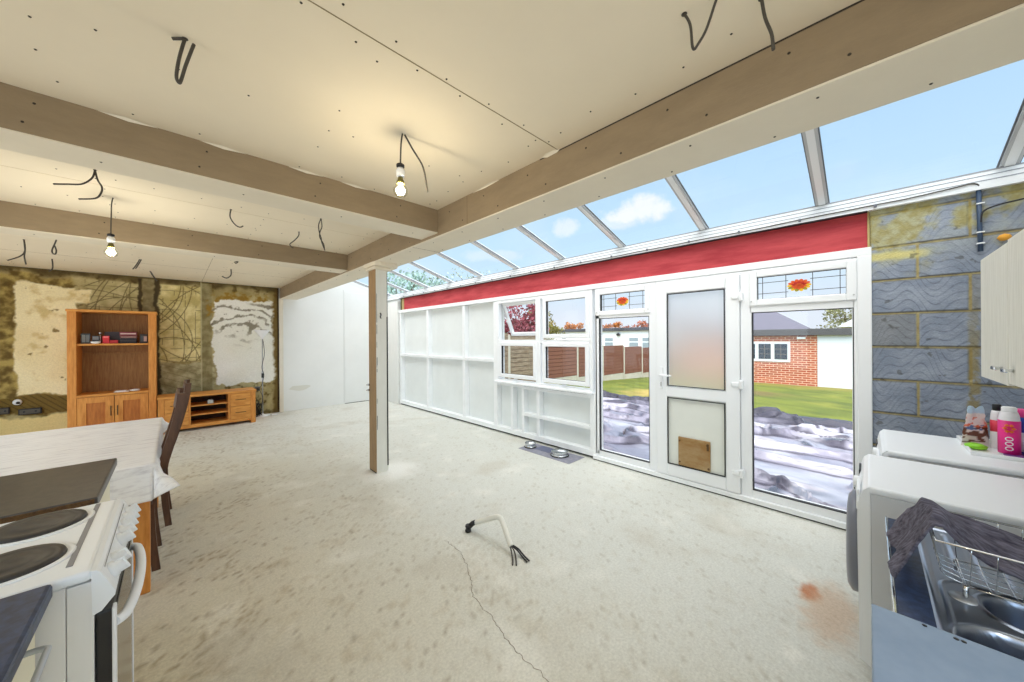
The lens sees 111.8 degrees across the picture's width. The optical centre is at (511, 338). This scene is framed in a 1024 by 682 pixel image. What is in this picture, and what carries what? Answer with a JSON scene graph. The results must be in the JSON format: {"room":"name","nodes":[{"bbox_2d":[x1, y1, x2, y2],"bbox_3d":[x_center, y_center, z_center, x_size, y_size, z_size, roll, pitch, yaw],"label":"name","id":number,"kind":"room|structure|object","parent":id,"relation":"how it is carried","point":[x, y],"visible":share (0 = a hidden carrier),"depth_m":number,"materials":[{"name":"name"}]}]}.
{"room":"kitchen under renovation","nodes":[
{"label":"kitchen under renovation","id":0,"kind":"room"},
{"bbox_2d":[0,265,368,435],"bbox_3d":[-5.404,-0.136,6.564,6.120,3.480,0.215,0,0,-44],"label":"wall","id":1,"kind":"structure","parent":0,"point":[206,335],"depth_m":6.10,"materials":[{"name":"paint"}]},
{"bbox_2d":[0,407,9,414],"bbox_3d":[-7.043,1.004,4.781,0.140,0.090,0.033,0,0,-44],"label":"wall socket","id":2,"kind":"object","parent":1,"relation":"attached to","point":[2,410],"visible":1,"depth_m":4.80,"materials":[{"name":"black plastic"}]},
{"bbox_2d":[12,399,21,404],"bbox_3d":[-6.950,0.897,4.872,0.083,0.084,0.028,0,0,-44],"label":"wall plate","id":3,"kind":"object","parent":1,"relation":"attached to","point":[17,401],"visible":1,"depth_m":4.87,"materials":[{"name":"white plastic"}]},
{"bbox_2d":[18,407,41,414],"bbox_3d":[-6.871,1.039,4.948,0.200,0.085,0.033,0,0,-44],"label":"wall socket","id":4,"kind":"object","parent":1,"relation":"attached to","point":[28,411],"visible":1,"depth_m":4.94,"materials":[{"name":"black plastic"}]},
{"bbox_2d":[279,299,283,411],"bbox_3d":[-4.719,0.345,7.089,0.070,2.310,0.055,0,0,-44],"label":"trim","id":5,"kind":"structure","parent":1,"relation":"attached to","point":[281,379],"depth_m":7.07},
{"bbox_2d":[290,385,309,390],"bbox_3d":[-4.479,1.047,7.328,0.404,0.114,0.001,0,0,-44],"label":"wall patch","id":6,"kind":"structure","parent":1,"relation":"attached to","point":[302,387],"depth_m":7.33,"materials":[{"name":"white paint"}]},
{"bbox_2d":[343,290,368,403],"bbox_3d":[-3.539,0.192,8.241,0.870,2.600,0.013,0,0,-44],"label":"door","id":7,"kind":"structure","parent":1,"relation":"attached to","point":[355,306],"depth_m":8.13,"materials":[{"name":"grey paint"}]},
{"bbox_2d":[0,0,859,287],"bbox_3d":[-2.972,-1.088,2.438,4.054,0.102,9.330,0,0,-44],"label":"ceiling","id":8,"kind":"structure","parent":0,"point":[480,91],"depth_m":1.43,"materials":[{"name":"beige paint"}]},
{"bbox_2d":[7,239,26,264],"bbox_3d":[-5.088,-0.897,3.565,0.121,0.259,0.017,0,0,-44],"label":"cable","id":9,"kind":"object","parent":8,"relation":"hanging from","point":[24,243],"visible":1,"depth_m":3.59,"materials":[{"name":"grey plastic"}]},
{"bbox_2d":[51,240,56,254],"bbox_3d":[-4.663,-0.942,3.538,0.047,0.176,0.017,0,0,-44],"label":"cable","id":10,"kind":"object","parent":8,"relation":"hanging from","point":[54,244],"visible":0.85,"depth_m":3.53,"materials":[{"name":"grey plastic"}]},
{"bbox_2d":[53,169,102,199],"bbox_3d":[-2.619,-0.941,2.097,0.018,0.203,0.192,0,0,44],"label":"cable","id":11,"kind":"object","parent":8,"relation":"hanging from","point":[94,171],"visible":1,"depth_m":2.13,"materials":[{"name":"grey plastic"}]},
{"bbox_2d":[106,198,114,255],"bbox_3d":[-2.954,-0.819,2.554,0.072,0.442,0.072,0,0,-44],"label":"hanging bulb","id":12,"kind":"object","parent":8,"relation":"hanging from","point":[110,239],"visible":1,"depth_m":2.55,"materials":[{"name":"grey glass"}]},
{"bbox_2d":[133,259,141,268],"bbox_3d":[-4.844,-0.958,4.482,0.087,0.143,0.018,0,0,-44],"label":"cable","id":13,"kind":"object","parent":8,"relation":"hanging from","point":[140,260],"visible":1,"depth_m":4.48,"materials":[{"name":"grey plastic"}]},
{"bbox_2d":[0,200,346,272],"bbox_3d":[-3.543,-0.950,3.062,3.907,0.230,0.268,0,0,-44],"label":"ceiling beam","id":14,"kind":"structure","parent":8,"relation":"attached to","point":[15,218],"depth_m":3.17,"materials":[{"name":"brown wood"}]},
{"bbox_2d":[171,36,195,84],"bbox_3d":[-1.147,-0.969,1.212,0.067,0.173,0.021,0,0,-25],"label":"cable","id":15,"kind":"object","parent":8,"relation":"hanging from","point":[178,80],"visible":1,"depth_m":1.21,"materials":[{"name":"grey plastic"}]},
{"bbox_2d":[0,82,437,239],"bbox_3d":[-2.098,-0.964,1.579,3.907,0.222,0.268,0,0,-44],"label":"ceiling beam","id":16,"kind":"structure","parent":8,"relation":"attached to","point":[32,123],"depth_m":1.81,"materials":[{"name":"brown"}]},
{"bbox_2d":[229,209,242,227],"bbox_3d":[-2.247,-0.976,2.829,0.092,0.136,0.017,0,0,-44],"label":"cable","id":17,"kind":"object","parent":8,"relation":"hanging from","point":[230,209],"visible":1,"depth_m":2.80,"materials":[{"name":"grey plastic"}]},
{"bbox_2d":[318,218,324,250],"bbox_3d":[-1.665,-0.911,3.036,0.058,0.276,0.017,0,0,-44],"label":"cable","id":18,"kind":"object","parent":8,"relation":"hanging from","point":[323,245],"visible":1,"depth_m":3.03,"materials":[{"name":"grey plastic"}]},
{"bbox_2d":[100,111,558,192],"bbox_3d":[-0.876,-1.046,2.117,2.195,0.010,0.717,0,0,-9],"label":"paper","id":19,"kind":"object","parent":8,"relation":"attached to","point":[550,153],"visible":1,"depth_m":1.95,"materials":[{"name":"beige paper"}]},
{"bbox_2d":[396,133,427,194],"bbox_3d":[-0.530,-0.890,1.819,0.190,0.334,0.072,0,0,-44],"label":"hanging bulb","id":20,"kind":"object","parent":8,"relation":"hanging from","point":[400,172],"visible":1,"depth_m":1.77,"materials":[{"name":"grey glass"}]},
{"bbox_2d":[681,0,716,50],"bbox_3d":[0.597,-0.994,1.101,0.018,0.139,0.112,0,0,-44],"label":"cable","id":21,"kind":"object","parent":8,"relation":"hanging from","point":[684,14],"visible":1,"depth_m":1.11,"materials":[{"name":"grey plastic"}]},
{"bbox_2d":[758,0,774,50],"bbox_3d":[0.789,-0.974,1.075,0.018,0.179,0.042,0,0,-44],"label":"cable","id":22,"kind":"object","parent":8,"relation":"hanging from","point":[764,15],"visible":1,"depth_m":1.07,"materials":[{"name":"grey plastic"}]},
{"bbox_2d":[134,401,871,681],"bbox_3d":[-2.169,1.543,3.204,6.250,0.121,9.330,0,0,-44],"label":"floor","id":23,"kind":"structure","parent":0,"point":[284,557],"depth_m":2.19,"materials":[{"name":"concrete"}]},
{"bbox_2d":[12,634,51,681],"bbox_3d":[-0.944,1.047,0.258,0.622,0.858,0.995,0,0,-44],"label":"base cabinet","id":24,"kind":"object","parent":23,"relation":"on","point":[26,671],"visible":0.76,"depth_m":0.73,"materials":[{"name":"beige"}]},
{"bbox_2d":[0,584,51,681],"bbox_3d":[-0.966,0.595,0.230,0.652,0.038,1.022,0,0,-44],"label":"countertop","id":25,"kind":"structure","parent":24,"relation":"on","point":[21,614],"depth_m":0.71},
{"bbox_2d":[0,499,145,681],"bbox_3d":[-1.435,1.026,0.885,0.690,0.906,0.556,0,0,-44],"label":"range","id":26,"kind":"object","parent":23,"relation":"on","point":[85,553],"visible":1,"depth_m":0.90,"materials":[{"name":"white metal"}]},
{"bbox_2d":[0,500,115,598],"bbox_3d":[-1.467,0.597,0.857,0.610,0.029,0.556,0,0,-44],"label":"cooktop","id":27,"kind":"object","parent":26,"relation":"in","point":[66,550],"depth_m":0.95,"materials":[{"name":"white metal"}]},
{"bbox_2d":[99,481,109,502],"bbox_3d":[-1.944,1.053,1.264,0.580,0.858,0.590,0,0,-44],"label":"base cabinet","id":28,"kind":"object","parent":23,"relation":"on","point":[106,496],"visible":0.02,"depth_m":1.59,"materials":[{"name":"beige"}]},
{"bbox_2d":[0,458,116,523],"bbox_3d":[-1.944,0.601,1.267,0.618,0.038,0.602,0,0,-44],"label":"lid","id":29,"kind":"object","parent":28,"relation":"on","point":[28,494],"depth_m":1.34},
{"bbox_2d":[65,309,157,427],"bbox_3d":[-6.116,0.543,5.356,0.902,1.930,0.467,0,0,-44],"label":"bookcase","id":30,"kind":"object","parent":23,"relation":"on","point":[94,371],"visible":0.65,"depth_m":5.37,"materials":[{"name":"brown wood"}]},
{"bbox_2d":[81,333,89,343],"bbox_3d":[-6.255,0.002,5.088,0.090,0.150,0.022,0,0,-44],"label":"picture frame","id":31,"kind":"object","parent":30,"relation":"on","point":[85,338],"visible":1,"depth_m":5.08,"materials":[{"name":"grey"}]},
{"bbox_2d":[92,336,99,340],"bbox_3d":[-6.215,0.017,5.182,0.072,0.120,0.062,0,0,-44],"label":"box","id":32,"kind":"object","parent":30,"relation":"on","point":[94,338],"visible":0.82,"depth_m":5.16,"materials":[{"name":"grey"}]},
{"bbox_2d":[103,336,109,343],"bbox_3d":[-6.113,0.018,5.226,0.065,0.115,0.062,0,0,-44],"label":"tin","id":33,"kind":"object","parent":30,"relation":"on","point":[106,339],"visible":1,"depth_m":5.21,"materials":[{"name":"red metal"}]},
{"bbox_2d":[104,332,119,342],"bbox_3d":[-6.181,-0.014,5.371,0.160,0.180,0.120,0,0,-44],"label":"box","id":34,"kind":"object","parent":30,"relation":"on","point":[113,335],"visible":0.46,"depth_m":5.34,"materials":[{"name":"grey"}]},
{"bbox_2d":[114,390,129,392],"bbox_3d":[-6.002,0.806,5.338,0.155,0.020,0.170,0,0,-44],"label":"pile","id":35,"kind":"object","parent":30,"relation":"on","point":[116,390],"visible":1,"depth_m":5.31,"materials":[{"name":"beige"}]},
{"bbox_2d":[140,334,147,342],"bbox_3d":[-5.835,0.002,5.497,0.083,0.145,0.022,0,0,-44],"label":"picture frame","id":36,"kind":"object","parent":30,"relation":"on","point":[143,337],"visible":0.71,"depth_m":5.49,"materials":[{"name":"grey"}]},
{"bbox_3d":[-5.996,0.068,5.425,0.180,0.014,0.140,0,0,-44],"label":"case","id":37,"kind":"object","parent":30,"relation":"on","visible":0},
{"bbox_3d":[-5.996,0.052,5.425,0.180,0.015,0.140,0,0,-44],"label":"case","id":38,"kind":"object","parent":37,"relation":"on","visible":0},
{"bbox_3d":[-5.996,0.036,5.425,0.180,0.015,0.140,0,0,-44],"label":"case","id":39,"kind":"object","parent":38,"relation":"on","visible":0},
{"bbox_3d":[-5.996,0.020,5.425,0.180,0.015,0.140,0,0,-44],"label":"case","id":40,"kind":"object","parent":39,"relation":"on","visible":0},
{"bbox_3d":[-5.997,0.004,5.425,0.180,0.014,0.140,0,0,-44],"label":"case","id":41,"kind":"object","parent":40,"relation":"on","visible":0},
{"bbox_2d":[120,336,137,337],"bbox_3d":[-5.999,-0.024,5.435,0.180,0.035,0.122,0,0,-44],"label":"game box","id":42,"kind":"object","parent":41,"relation":"on","point":[120,336],"visible":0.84,"depth_m":5.39,"materials":[{"name":"red"}]},
{"bbox_2d":[119,332,136,335],"bbox_3d":[-6.003,-0.074,5.431,0.180,0.060,0.122,0,0,-44],"label":"box","id":43,"kind":"object","parent":42,"relation":"on","point":[120,333],"visible":1,"depth_m":5.39,"materials":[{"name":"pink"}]},
{"bbox_2d":[130,496,158,594],"bbox_3d":[-2.950,1.106,2.243,0.934,0.765,1.660,0,0,-44],"label":"dining table","id":44,"kind":"object","parent":23,"relation":"on","point":[143,534],"visible":0.15,"depth_m":2.02,"materials":[{"name":"brown wood"}]},
{"bbox_2d":[0,417,179,505],"bbox_3d":[-2.952,0.811,2.243,1.150,0.192,1.993,0,0,-44],"label":"tablecloth","id":45,"kind":"object","parent":44,"relation":"on","point":[138,476],"visible":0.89,"depth_m":2.19,"materials":[{"name":"white fabric"}]},
{"bbox_2d":[150,387,184,571],"bbox_3d":[-2.535,0.926,2.244,0.612,1.120,0.420,0,0,-44],"label":"dining chair","id":46,"kind":"object","parent":23,"relation":"on","point":[172,429],"visible":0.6,"depth_m":2.27,"materials":[{"name":"brown wood"}]},
{"bbox_2d":[161,379,191,526],"bbox_3d":[-2.987,0.929,2.780,0.612,1.120,0.420,0,0,-44],"label":"dining chair","id":47,"kind":"object","parent":23,"relation":"on","point":[165,498],"visible":0.24,"depth_m":2.78,"materials":[{"name":"brown wood"}]},
{"bbox_2d":[157,387,255,434],"bbox_3d":[-5.188,1.210,5.949,1.250,0.585,0.467,0,0,-44],"label":"tv stand","id":48,"kind":"object","parent":23,"relation":"on","point":[236,404],"visible":0.75,"depth_m":6.01,"materials":[{"name":"brown wood"}]},
{"bbox_2d":[191,399,227,406],"bbox_3d":[-5.210,1.108,5.968,0.475,0.020,0.410,0,0,-44],"label":"shelf","id":49,"kind":"object","parent":48,"relation":"attached to","point":[202,402],"depth_m":5.96,"materials":[{"name":"brown wood"}]},
{"bbox_2d":[191,408,227,415],"bbox_3d":[-5.209,1.258,5.968,0.475,0.020,0.410,0,0,-44],"label":"shelf","id":50,"kind":"object","parent":48,"relation":"attached to","point":[198,411],"depth_m":5.95,"materials":[{"name":"brown wood"}]},
{"bbox_2d":[256,399,262,416],"bbox_3d":[-4.886,1.286,6.665,0.143,0.414,0.153,0,0,-44],"label":"tangled cables","id":51,"kind":"object","parent":23,"relation":"on","point":[258,411],"visible":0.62,"depth_m":6.66,"materials":[{"name":"black plastic"}]},
{"bbox_2d":[254,330,269,416],"bbox_3d":[-4.868,0.671,6.702,0.327,1.660,0.250,0,0,-44],"label":"floor lamp","id":52,"kind":"object","parent":23,"relation":"on","point":[261,333],"visible":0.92,"depth_m":6.71,"materials":[{"name":"white plastic"}]},
{"bbox_2d":[363,261,397,472],"bbox_3d":[-1.483,0.325,3.925,0.280,2.310,0.385,0,0,-44],"label":"support post","id":53,"kind":"object","parent":23,"relation":"on","point":[377,271],"visible":1,"depth_m":3.85,"materials":[{"name":"brown wood"}]},
{"bbox_2d":[280,0,1023,299],"bbox_3d":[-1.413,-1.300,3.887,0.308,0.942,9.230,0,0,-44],"label":"ceiling beam","id":54,"kind":"structure","parent":53,"relation":"on","point":[866,55],"depth_m":1.34,"materials":[{"name":"brown"}]},
{"bbox_2d":[465,514,529,565],"bbox_3d":[-0.113,1.383,2.476,0.168,0.175,0.600,0,0,-44],"label":"pipe stub","id":55,"kind":"object","parent":23,"relation":"on","point":[500,518],"visible":1,"depth_m":2.49,"materials":[{"name":"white plastic"}]},
{"bbox_2d":[519,444,583,463],"bbox_3d":[0.488,1.464,4.452,0.320,0.007,0.830,0,0,-44],"label":"pet mat","id":56,"kind":"object","parent":23,"relation":"on","point":[545,451],"visible":0.81,"depth_m":4.39,"materials":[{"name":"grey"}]},
{"bbox_2d":[524,441,536,448],"bbox_3d":[0.247,1.434,4.685,0.168,0.059,0.168,0,0,-44],"label":"pet bowl","id":57,"kind":"object","parent":56,"relation":"on","point":[528,444],"visible":1,"depth_m":4.64,"materials":[{"name":"silver metal"}]},
{"bbox_2d":[550,448,568,457],"bbox_3d":[0.596,1.434,4.341,0.235,0.054,0.235,0,0,-44],"label":"pet bowl","id":58,"kind":"object","parent":56,"relation":"on","point":[558,452],"visible":1,"depth_m":4.32,"materials":[{"name":"silver metal"}]},
{"bbox_2d":[846,454,1023,667],"bbox_3d":[1.856,1.033,1.453,0.582,0.850,0.659,0,0,-44],"label":"washing machine","id":59,"kind":"object","parent":23,"relation":"on","point":[885,486],"visible":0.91,"depth_m":1.43,"materials":[{"name":"white metal"}]},
{"bbox_2d":[872,429,1023,478],"bbox_3d":[2.384,1.022,1.873,0.614,0.865,0.659,0,0,-44],"label":"dryer","id":60,"kind":"object","parent":23,"relation":"on","point":[923,448],"visible":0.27,"depth_m":1.80,"materials":[{"name":"white metal"}]},
{"bbox_2d":[956,435,1023,461],"bbox_3d":[2.580,0.579,1.791,0.410,0.020,0.310,0,0,-44],"label":"tray","id":61,"kind":"object","parent":60,"relation":"on","point":[990,452],"visible":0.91,"depth_m":1.74,"materials":[{"name":"white plastic"}]},
{"bbox_2d":[961,406,989,445],"bbox_3d":[2.513,0.473,1.879,0.136,0.217,0.016,0,0,8],"label":"packet","id":62,"kind":"object","parent":61,"relation":"on","point":[975,429],"visible":0.91,"depth_m":1.88,"materials":[{"name":"multicoloured plastic"}]},
{"bbox_2d":[964,442,987,449],"bbox_3d":[2.450,0.567,1.831,0.080,0.030,0.080,0,0,-44],"label":"bag","id":63,"kind":"object","parent":61,"relation":"on","point":[978,446],"visible":0.99,"depth_m":1.81,"materials":[{"name":"green plastic"}]},
{"bbox_2d":[990,404,1001,448],"bbox_3d":[2.569,0.464,1.838,0.044,0.234,0.044,0,0,-44],"label":"slim bottle","id":64,"kind":"object","parent":61,"relation":"on","point":[996,408],"visible":0.6,"depth_m":1.83,"materials":[{"name":"white plastic"}]},
{"bbox_2d":[997,406,1021,454],"bbox_3d":[2.490,0.462,1.736,0.082,0.239,0.068,0,0,-44],"label":"detergent bottle","id":65,"kind":"object","parent":61,"relation":"on","point":[1008,421],"visible":0.99,"depth_m":1.72,"materials":[{"name":"pink plastic"}]},
{"bbox_2d":[1002,424,1016,433],"bbox_3d":[2.465,0.447,1.720,0.018,0.045,0.044,0,0,-35],"label":"print","id":66,"kind":"object","parent":65,"relation":"attached to","point":[1006,428],"depth_m":1.72,"materials":[{"name":"orange"}]},
{"bbox_2d":[1003,453,1023,457],"bbox_3d":[2.522,0.578,1.707,0.130,0.009,0.130,0,0,-44],"label":"wrapper","id":67,"kind":"object","parent":61,"relation":"on","point":[1022,455],"visible":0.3,"depth_m":1.70,"materials":[{"name":"purple plastic"}]},
{"bbox_2d":[1017,408,1023,453],"bbox_3d":[2.580,0.469,1.754,0.081,0.224,0.080,0,0,-44],"label":"bottle","id":68,"kind":"object","parent":61,"relation":"on","point":[1020,411],"visible":0.22,"depth_m":1.73,"materials":[{"name":"blue"}]},
{"bbox_3d":[0.792,1.027,0.254,0.640,0.877,0.708,0,0,-44],"label":"base cabinet","id":69,"kind":"object","parent":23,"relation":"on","visible":0},
{"bbox_2d":[871,604,1023,681],"bbox_3d":[0.788,0.575,0.246,0.666,0.023,0.738,0,0,-44],"label":"countertop","id":70,"kind":"structure","parent":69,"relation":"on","point":[904,649],"depth_m":0.62,"materials":[{"name":"blue plastic"}]},
{"bbox_3d":[1.333,1.082,0.763,0.815,0.760,0.642,0,0,-44],"label":"cabinet","id":71,"kind":"object","parent":23,"relation":"on","visible":0},
{"bbox_2d":[885,516,1023,660],"bbox_3d":[1.313,0.739,0.785,0.820,0.168,0.620,0,0,-44],"label":"sink","id":72,"kind":"object","parent":71,"relation":"in","point":[920,591],"visible":0.54,"depth_m":0.89,"materials":[{"name":"silver metal"}]},
{"bbox_2d":[918,528,1023,660],"bbox_3d":[1.336,0.738,0.761,0.820,0.167,0.552,0,0,-44],"label":"basin","id":73,"kind":"object","parent":72,"relation":"in","point":[993,622],"depth_m":0.88,"materials":[{"name":"silver metal"}]},
{"bbox_2d":[929,511,1023,605],"bbox_3d":[1.312,0.582,0.821,0.255,0.146,0.416,0,0,-44],"label":"dish rack","id":74,"kind":"object","parent":72,"relation":"on","point":[965,588],"visible":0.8,"depth_m":0.90,"materials":[{"name":"silver metal"}]},
{"bbox_2d":[886,497,1023,581],"bbox_3d":[1.217,0.562,0.940,0.312,0.174,0.280,0,0,-44],"label":"towel","id":75,"kind":"object","parent":74,"relation":"on","point":[912,526],"visible":0.99,"depth_m":0.94,"materials":[{"name":"grey fabric"}]},
{"bbox_2d":[387,247,871,456],"bbox_3d":[-0.268,0.307,5.572,0.170,2.330,8.400,0,0,-44],"label":"wall","id":76,"kind":"structure","parent":0,"point":[442,359],"depth_m":5.91,"materials":[{"name":"white"}]},
{"bbox_2d":[494,290,594,394],"bbox_3d":[0.459,0.045,4.935,0.344,1.275,1.770,0,0,-44],"label":"window","id":77,"kind":"structure","parent":76,"relation":"in","point":[540,346],"depth_m":4.74,"materials":[{"name":"white plastic"}]},
{"bbox_2d":[595,282,651,469],"bbox_3d":[1.265,0.405,3.965,0.098,2.005,0.694,0,0,-44],"label":"window","id":78,"kind":"structure","parent":76,"relation":"in","point":[638,312],"depth_m":4.01,"materials":[{"name":"white plastic"}]},
{"bbox_2d":[651,271,748,495],"bbox_3d":[1.794,0.404,3.389,0.145,2.010,0.875,0,0,-44],"label":"door","id":79,"kind":"structure","parent":76,"relation":"in","point":[700,363],"depth_m":3.34,"materials":[{"name":"white plastic"}]},
{"bbox_2d":[593,455,845,529],"bbox_3d":[1.839,1.430,3.395,0.120,0.057,2.350,0,0,-44],"label":"trim","id":80,"kind":"structure","parent":76,"relation":"attached to","point":[784,509],"depth_m":3.13,"materials":[{"name":"white plastic"}]},
{"bbox_2d":[748,255,872,521],"bbox_3d":[2.379,0.422,2.821,0.098,2.065,0.765,0,0,-44],"label":"window","id":81,"kind":"structure","parent":76,"relation":"in","point":[857,297],"depth_m":2.65,"materials":[{"name":"white plastic"}]},
{"bbox_2d":[353,99,1023,295],"bbox_3d":[-0.689,-1.307,4.733,1.950,0.634,9.190,0,0,-44],"label":"roof","id":82,"kind":"structure","parent":0,"point":[1013,151],"depth_m":2.80,"materials":[{"name":"white plastic"}]},
{"bbox_2d":[870,183,1023,446],"bbox_3d":[2.889,0.257,2.278,0.009,2.390,0.735,0,0,-44],"label":"wall","id":83,"kind":"structure","parent":0,"point":[926,258],"depth_m":2.33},
{"bbox_2d":[997,234,1011,240],"bbox_3d":[3.015,-0.621,2.124,0.056,0.044,0.053,0,0,-44],"label":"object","id":84,"kind":"object","parent":83,"relation":"attached to","point":[1003,237],"visible":0.97,"depth_m":2.11,"materials":[{"name":"orange"}]},
{"bbox_3d":[1.031,-0.061,-0.113,6.220,3.050,0.100,0,0,-44],"label":"wall","id":85,"kind":"structure","parent":0,"visible":0},
{"bbox_2d":[976,190,1023,251],"bbox_3d":[3.027,-0.749,2.099,0.025,0.400,0.266,0,0,-44],"label":"conduit","id":86,"kind":"object","parent":85,"relation":"attached to","point":[979,212],"visible":1,"depth_m":2.18,"materials":[{"name":"blue"}]},
{"bbox_2d":[981,229,1023,388],"bbox_3d":[1.965,-0.107,1.132,1.476,0.606,0.378,0,0,-44],"label":"upper cabinet","id":87,"kind":"object","parent":85,"relation":"attached to","point":[1002,270],"visible":1,"depth_m":1.46,"materials":[{"name":"beige wood"}]},
{"bbox_3d":[-0.005,-0.780,5.396,0.090,0.340,9.230,0,0,-44],"label":"wall garden header","id":88,"kind":"structure","parent":0,"visible":0},
{"bbox_2d":[401,212,869,309],"bbox_3d":[0.123,-0.781,5.164,0.030,0.300,7.220,0,0,-44],"label":"trim","id":89,"kind":"structure","parent":88,"relation":"attached to","point":[850,232],"depth_m":3.45,"materials":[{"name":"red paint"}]},
{"bbox_2d":[403,183,978,296],"bbox_3d":[0.231,-0.942,4.947,0.034,0.046,7.744,0,0,-44],"label":"cable","id":90,"kind":"object","parent":88,"relation":"attached to","point":[874,205],"visible":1,"depth_m":2.98,"materials":[{"name":"grey plastic"}]},
{"bbox_2d":[387,162,1023,301],"bbox_3d":[-0.015,-0.980,5.318,0.171,0.140,9.130,0,0,-44],"label":"trim","id":91,"kind":"structure","parent":88,"relation":"attached to","point":[1002,176],"depth_m":2.86,"materials":[{"name":"white plastic"}]},
{"label":"outside","id":92,"kind":"structure","parent":0,"visible":0},
{"bbox_2d":[559,377,852,421],"bbox_3d":[11.488,2.356,22.345,40.000,1.710,44.000,0,0,-44],"label":"lawn","id":93,"kind":"structure","parent":92,"point":[808,401],"depth_m":11.13,"materials":[{"name":"green plant"}]},
{"bbox_2d":[387,270,430,294],"bbox_3d":[-4.905,-0.380,14.164,2.799,4.778,2.964,0,0,-44],"label":"tree","id":94,"kind":"object","parent":93,"relation":"on","point":[391,291],"visible":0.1,"depth_m":13.74,"materials":[{"name":"green plant"}]},
{"bbox_2d":[387,268,448,293],"bbox_3d":[-5.335,-0.875,19.317,3.747,5.974,3.634,0,0,-44],"label":"tree","id":95,"kind":"object","parent":93,"relation":"on","point":[431,283],"visible":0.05,"depth_m":19.20,"materials":[{"name":"green plant"}]},
{"bbox_2d":[447,268,489,280],"bbox_3d":[-2.324,-1.358,22.322,3.563,6.902,3.735,0,0,-12],"label":"tree","id":96,"kind":"object","parent":93,"relation":"on","point":[460,276],"visible":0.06,"depth_m":22.70,"materials":[{"name":"green plant"}]},
{"bbox_2d":[504,304,549,334],"bbox_3d":[0.268,0.075,14.736,2.965,3.802,3.457,0,0,-44],"label":"tree","id":97,"kind":"object","parent":93,"relation":"on","point":[524,325],"visible":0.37,"depth_m":14.09,"materials":[{"name":"red plant"}]},
{"bbox_2d":[528,309,564,339],"bbox_3d":[2.002,0.083,20.633,2.065,4.165,2.598,0,0,-44],"label":"tree","id":98,"kind":"object","parent":93,"relation":"on","point":[555,330],"visible":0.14,"depth_m":20.27,"materials":[{"name":"green plant"}]},
{"bbox_2d":[564,322,583,328],"bbox_3d":[6.960,0.229,38.546,2.841,4.210,2.406,0,0,-44],"label":"tree","id":99,"kind":"object","parent":93,"relation":"on","point":[580,325],"visible":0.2,"depth_m":38.18,"materials":[{"name":"orange plant"}]},
{"bbox_2d":[505,333,648,384],"bbox_3d":[3.997,1.083,15.474,19.310,2.696,0.110,0,0,-44],"label":"fence","id":100,"kind":"object","parent":93,"relation":"on","point":[619,361],"visible":0.4,"depth_m":14.00,"materials":[{"name":"wood"}]},
{"bbox_2d":[531,327,648,347],"bbox_3d":[7.949,0.910,29.795,5.440,3.420,12.800,0,0,-44],"label":"outbuilding","id":101,"kind":"structure","parent":93,"relation":"on","point":[631,336],"depth_m":25.92,"materials":[{"name":"white"}]},
{"bbox_2d":[602,321,622,327],"bbox_3d":[10.300,0.261,36.837,2.740,4.103,2.939,0,0,-18],"label":"tree","id":102,"kind":"object","parent":93,"relation":"on","point":[616,324],"visible":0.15,"depth_m":36.76,"materials":[{"name":"orange plant"}]},
{"bbox_2d":[622,320,648,327],"bbox_3d":[12.007,0.262,33.439,2.875,4.080,2.680,0,0,-44],"label":"tree","id":103,"kind":"object","parent":93,"relation":"on","point":[639,321],"visible":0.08,"depth_m":32.75,"materials":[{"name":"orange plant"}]},
{"bbox_2d":[603,390,852,510],"bbox_3d":[3.419,1.538,5.764,5.288,0.209,10.500,0,0,-44],"label":"patio","id":104,"kind":"structure","parent":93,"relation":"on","point":[801,457],"depth_m":4.92,"materials":[{"name":"stone"}]},
{"bbox_2d":[753,312,810,329],"bbox_3d":[18.866,0.051,25.777,7.000,4.600,6.600,0,0,-44],"label":"roof","id":105,"kind":"structure","parent":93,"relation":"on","point":[772,320],"depth_m":24.18,"materials":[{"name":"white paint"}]},
{"bbox_2d":[754,328,851,388],"bbox_3d":[14.227,0.941,18.041,5.450,2.761,9.200,0,0,-44],"label":"brick building","id":106,"kind":"structure","parent":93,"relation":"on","point":[821,357],"depth_m":15.55,"materials":[{"name":"red brick"}]},
{"bbox_2d":[811,309,851,328],"bbox_3d":[26.079,-0.518,26.629,4.409,5.463,4.832,0,0,27],"label":"tree","id":107,"kind":"object","parent":93,"relation":"on","point":[844,318],"visible":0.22,"depth_m":27.03,"materials":[{"name":"green plant"}]},
{"bbox_2d":[838,319,851,327],"bbox_3d":[19.063,0.550,18.985,1.400,3.600,1.800,0,0,-44],"label":"gazebo","id":108,"kind":"object","parent":93,"relation":"on","point":[848,323],"visible":0.2,"depth_m":18.84,"materials":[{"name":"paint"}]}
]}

